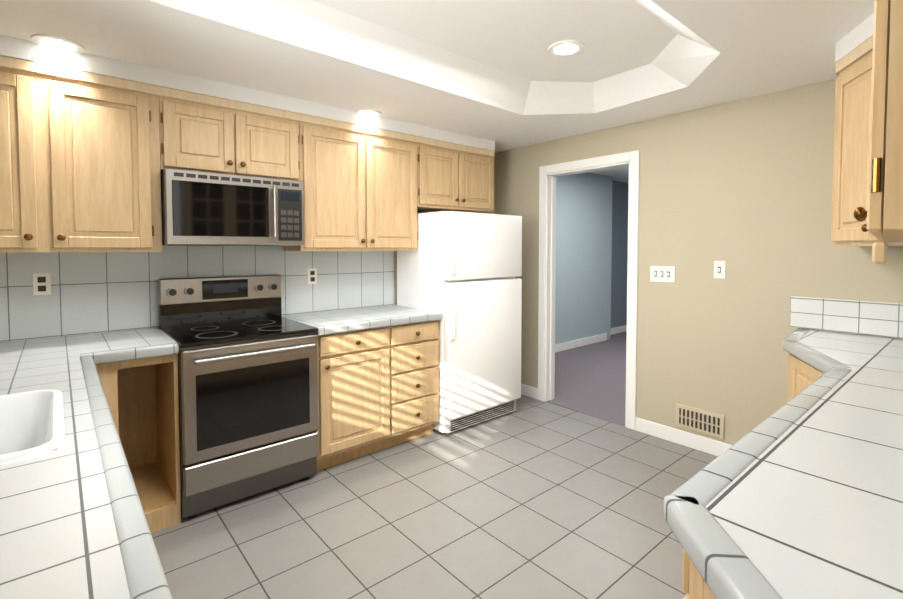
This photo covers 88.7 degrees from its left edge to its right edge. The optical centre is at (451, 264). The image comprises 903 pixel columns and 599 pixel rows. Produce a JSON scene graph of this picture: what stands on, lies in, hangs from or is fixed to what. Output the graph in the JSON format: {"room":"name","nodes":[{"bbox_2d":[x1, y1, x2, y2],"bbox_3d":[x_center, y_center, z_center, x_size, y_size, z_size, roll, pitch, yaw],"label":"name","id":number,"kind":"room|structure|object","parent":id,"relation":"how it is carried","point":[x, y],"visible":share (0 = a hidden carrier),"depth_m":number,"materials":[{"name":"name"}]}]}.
{"room":"kitchen","nodes":[
{"label":"kitchen","id":0,"kind":"room"},
{"bbox_2d":[0,35,494,150],"bbox_3d":[-1.075,-1.012,3.039,3.539,0.096,0.345,-2,3,-40],"label":"soffit","id":1,"kind":"structure","parent":0,"point":[12,47],"depth_m":2.58,"materials":[{"name":"white paint"}]},
{"bbox_2d":[151,394,717,598],"bbox_3d":[0.592,1.357,1.358,4.020,0.050,5.440,-2,3,-40],"label":"floor","id":2,"kind":"structure","parent":0,"point":[530,498],"depth_m":2.31,"materials":[{"name":"tile"}]},
{"bbox_2d":[0,327,180,598],"bbox_3d":[-1.255,0.868,1.390,1.031,0.925,2.707,-2,3,-40],"label":"countertop","id":3,"kind":"structure","parent":2,"relation":"on","point":[90,495],"depth_m":1.14,"materials":[{"name":"white tile"}]},
{"bbox_2d":[158,274,318,517],"bbox_3d":[-1.231,0.682,2.697,0.704,1.200,0.698,-2,3,-40],"label":"range","id":4,"kind":"object","parent":2,"relation":"on","point":[248,386],"visible":0.98,"depth_m":2.52,"materials":[{"name":"silver metal"}]},
{"bbox_2d":[282,305,442,470],"bbox_3d":[-0.627,0.804,3.282,0.952,0.914,0.645,-2,3,-40],"label":"base cabinet","id":5,"kind":"object","parent":2,"relation":"on","point":[378,378],"visible":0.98,"depth_m":3.04,"materials":[{"name":"brown wood"}]},
{"bbox_2d":[397,211,521,432],"bbox_3d":[0.077,0.419,3.798,0.790,1.645,0.700,-2,3,-40],"label":"refrigerator","id":6,"kind":"object","parent":2,"relation":"on","point":[460,271],"visible":0.92,"depth_m":3.50,"materials":[{"name":"white painted metal"},{"name":"white plastic"}]},
{"bbox_2d":[663,328,902,598],"bbox_3d":[1.199,0.875,1.332,3.099,0.914,1.041,-2,3,-40],"label":"countertop","id":7,"kind":"structure","parent":2,"relation":"on","point":[798,494],"depth_m":0.88,"materials":[{"name":"white tile"}]},
{"bbox_2d":[0,0,873,152],"bbox_3d":[0.638,-1.057,1.308,4.000,0.142,5.300,-2,3,-40],"label":"ceiling","id":8,"kind":"structure","parent":0,"point":[500,75],"depth_m":2.33,"materials":[{"name":"white paint"}]},
{"bbox_2d":[30,34,84,53],"bbox_3d":[-1.804,-1.010,2.119,0.189,0.011,0.189,0,2,5],"label":"recessed light","id":9,"kind":"object","parent":8,"relation":"in","point":[51,41],"depth_m":2.09,"materials":[{"name":"white"}]},
{"bbox_2d":[355,109,381,116],"bbox_3d":[-0.578,-1.051,3.215,0.189,0.011,0.189,0,2,5],"label":"recessed light","id":10,"kind":"object","parent":8,"relation":"in","point":[369,112],"depth_m":3.17,"materials":[{"name":"white"}]},
{"bbox_2d":[548,40,583,56],"bbox_3d":[0.619,-1.166,2.492,0.189,0.011,0.189,0,2,5],"label":"recessed light","id":11,"kind":"object","parent":8,"relation":"in","point":[566,48],"depth_m":2.48,"materials":[{"name":"white"}]},
{"bbox_2d":[394,153,494,304],"bbox_3d":[-1.136,-0.092,3.328,4.020,2.700,0.120,-2,3,-40],"label":"wall","id":12,"kind":"structure","parent":0,"point":[395,275],"depth_m":3.84,"materials":[{"name":"beige paint"}]},
{"bbox_2d":[0,55,163,252],"bbox_3d":[-2.029,-0.497,2.235,1.016,0.871,0.342,-2,3,-40],"label":"upper cabinet","id":13,"kind":"object","parent":12,"relation":"attached to","point":[86,158],"depth_m":2.22,"materials":[{"name":"brown wood"}]},
{"bbox_2d":[0,245,393,341],"bbox_3d":[-1.503,0.133,2.939,2.704,0.520,0.006,-2,3,-40],"label":"backsplash","id":14,"kind":"structure","parent":12,"relation":"attached to","point":[96,292],"depth_m":2.68,"materials":[{"name":"white tile"}]},
{"bbox_2d":[32,273,50,294],"bbox_3d":[-2.125,0.099,2.396,0.070,0.114,0.008,-2,3,-40],"label":"electrical outlet plate","id":15,"kind":"object","parent":14,"relation":"attached to","point":[41,283],"depth_m":2.39,"materials":[{"name":"white plastic"}]},
{"bbox_2d":[308,268,316,283],"bbox_3d":[-1.009,0.082,3.350,0.070,0.114,0.008,-2,3,-40],"label":"electrical outlet plate","id":16,"kind":"object","parent":14,"relation":"attached to","point":[312,272],"depth_m":3.35,"materials":[{"name":"white plastic"}]},
{"bbox_2d":[164,87,303,180],"bbox_3d":[-1.353,-0.738,2.804,0.758,0.431,0.342,-2,3,-40],"label":"upper cabinet","id":17,"kind":"object","parent":12,"relation":"attached to","point":[205,133],"depth_m":2.65,"materials":[{"name":"brown wood"}]},
{"bbox_2d":[161,168,304,245],"bbox_3d":[-1.317,-0.318,2.779,0.748,0.402,0.446,-2,3,-40],"label":"microwave","id":18,"kind":"object","parent":17,"relation":"attached to","point":[200,208],"visible":0.98,"depth_m":2.60,"materials":[{"name":"silver metal"}]},
{"bbox_2d":[282,114,427,250],"bbox_3d":[-0.686,-0.539,3.382,0.993,0.871,0.342,-2,3,-40],"label":"upper cabinet","id":19,"kind":"object","parent":12,"relation":"attached to","point":[365,188],"depth_m":3.21,"materials":[{"name":"brown wood"}]},
{"bbox_2d":[428,138,493,212],"bbox_3d":[-0.044,-0.729,3.925,0.833,0.531,0.342,-2,3,-40],"label":"upper cabinet","id":20,"kind":"object","parent":12,"relation":"attached to","point":[460,177],"depth_m":3.81,"materials":[{"name":"brown wood"}]},
{"bbox_2d":[555,172,614,343],"bbox_3d":[1.254,-0.191,6.040,2.900,2.700,0.140,-2,3,-40],"label":"wall","id":21,"kind":"structure","parent":0,"point":[591,251],"depth_m":6.47,"materials":[{"name":"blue paint"}]},
{"bbox_2d":[555,325,626,351],"bbox_3d":[1.846,1.081,6.610,4.480,0.106,0.193,-2,3,-40],"label":"baseboard","id":22,"kind":"structure","parent":21,"relation":"attached to","point":[581,342],"depth_m":6.55,"materials":[{"name":"white wood"}]},
{"bbox_2d":[546,331,626,425],"bbox_3d":[2.802,1.203,5.480,4.700,0.054,3.400,-2,3,-40],"label":"floor","id":23,"kind":"structure","parent":0,"point":[590,379],"depth_m":4.83,"materials":[{"name":"grey carpet"}]},
{"bbox_2d":[589,166,628,182],"bbox_3d":[2.848,-1.275,5.428,4.580,0.030,3.400,-2,3,-40],"label":"ceiling","id":24,"kind":"structure","parent":0,"point":[621,174],"depth_m":6.58,"materials":[{"name":"white paint"}]},
{"bbox_2d":[611,181,628,327],"bbox_3d":[2.797,-0.248,7.581,1.690,2.700,0.120,-2,3,-40],"label":"wall","id":25,"kind":"structure","parent":0,"point":[619,293],"depth_m":7.45,"materials":[{"name":"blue paint"}]},
{"bbox_2d":[495,79,902,444],"bbox_3d":[1.964,-0.075,2.887,0.120,2.700,5.820,-2,3,-40],"label":"wall","id":26,"kind":"structure","parent":0,"point":[742,188],"depth_m":3.01,"materials":[{"name":"beige paint"}]},
{"bbox_2d":[538,150,639,429],"bbox_3d":[1.143,0.186,3.858,0.152,2.105,0.929,-2,3,-40],"label":"door frame","id":27,"kind":"structure","parent":26,"relation":"attached to","point":[548,174],"depth_m":4.03,"materials":[{"name":"white wood"}]},
{"bbox_2d":[521,384,731,455],"bbox_3d":[1.218,1.195,3.705,0.013,0.100,2.432,-2,3,-40],"label":"baseboard","id":28,"kind":"structure","parent":26,"relation":"attached to","point":[700,443],"depth_m":3.27,"materials":[{"name":"white wood"}]},
{"bbox_2d":[650,266,674,282],"bbox_3d":[1.513,0.067,3.318,0.012,0.115,0.177,-2,3,-40],"label":"switch plate","id":29,"kind":"object","parent":26,"relation":"attached to","point":[662,273],"depth_m":3.31,"materials":[{"name":"white plastic"}]},
{"bbox_2d":[676,403,724,438],"bbox_3d":[1.687,1.062,3.147,0.016,0.159,0.310,-2,3,-40],"label":"air vent","id":30,"kind":"object","parent":26,"relation":"in","point":[701,421],"visible":1,"depth_m":3.13,"materials":[{"name":"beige metal"}]},
{"bbox_2d":[714,261,725,278],"bbox_3d":[1.758,0.031,3.030,0.012,0.115,0.070,-2,3,-40],"label":"switch plate","id":31,"kind":"object","parent":26,"relation":"attached to","point":[719,266],"depth_m":3.03,"materials":[{"name":"white plastic"}]},
{"bbox_2d":[790,296,902,337],"bbox_3d":[2.349,0.289,2.347,0.012,0.179,1.040,-2,3,-40],"label":"backsplash","id":32,"kind":"structure","parent":26,"relation":"attached to","point":[869,317],"depth_m":2.54,"materials":[{"name":"white tile"}]},
{"bbox_2d":[831,16,902,247],"bbox_3d":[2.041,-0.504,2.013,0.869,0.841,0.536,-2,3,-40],"label":"upper cabinet","id":33,"kind":"object","parent":26,"relation":"attached to","point":[867,198],"depth_m":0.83,"materials":[{"name":"brown wood"}]},
{"bbox_2d":[835,13,873,62],"bbox_3d":[1.538,-0.955,1.488,2.337,0.096,0.584,-2,3,-45],"label":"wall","id":34,"kind":"structure","parent":0,"point":[857,36],"depth_m":1.97,"materials":[{"name":"white paint"}]}
]}

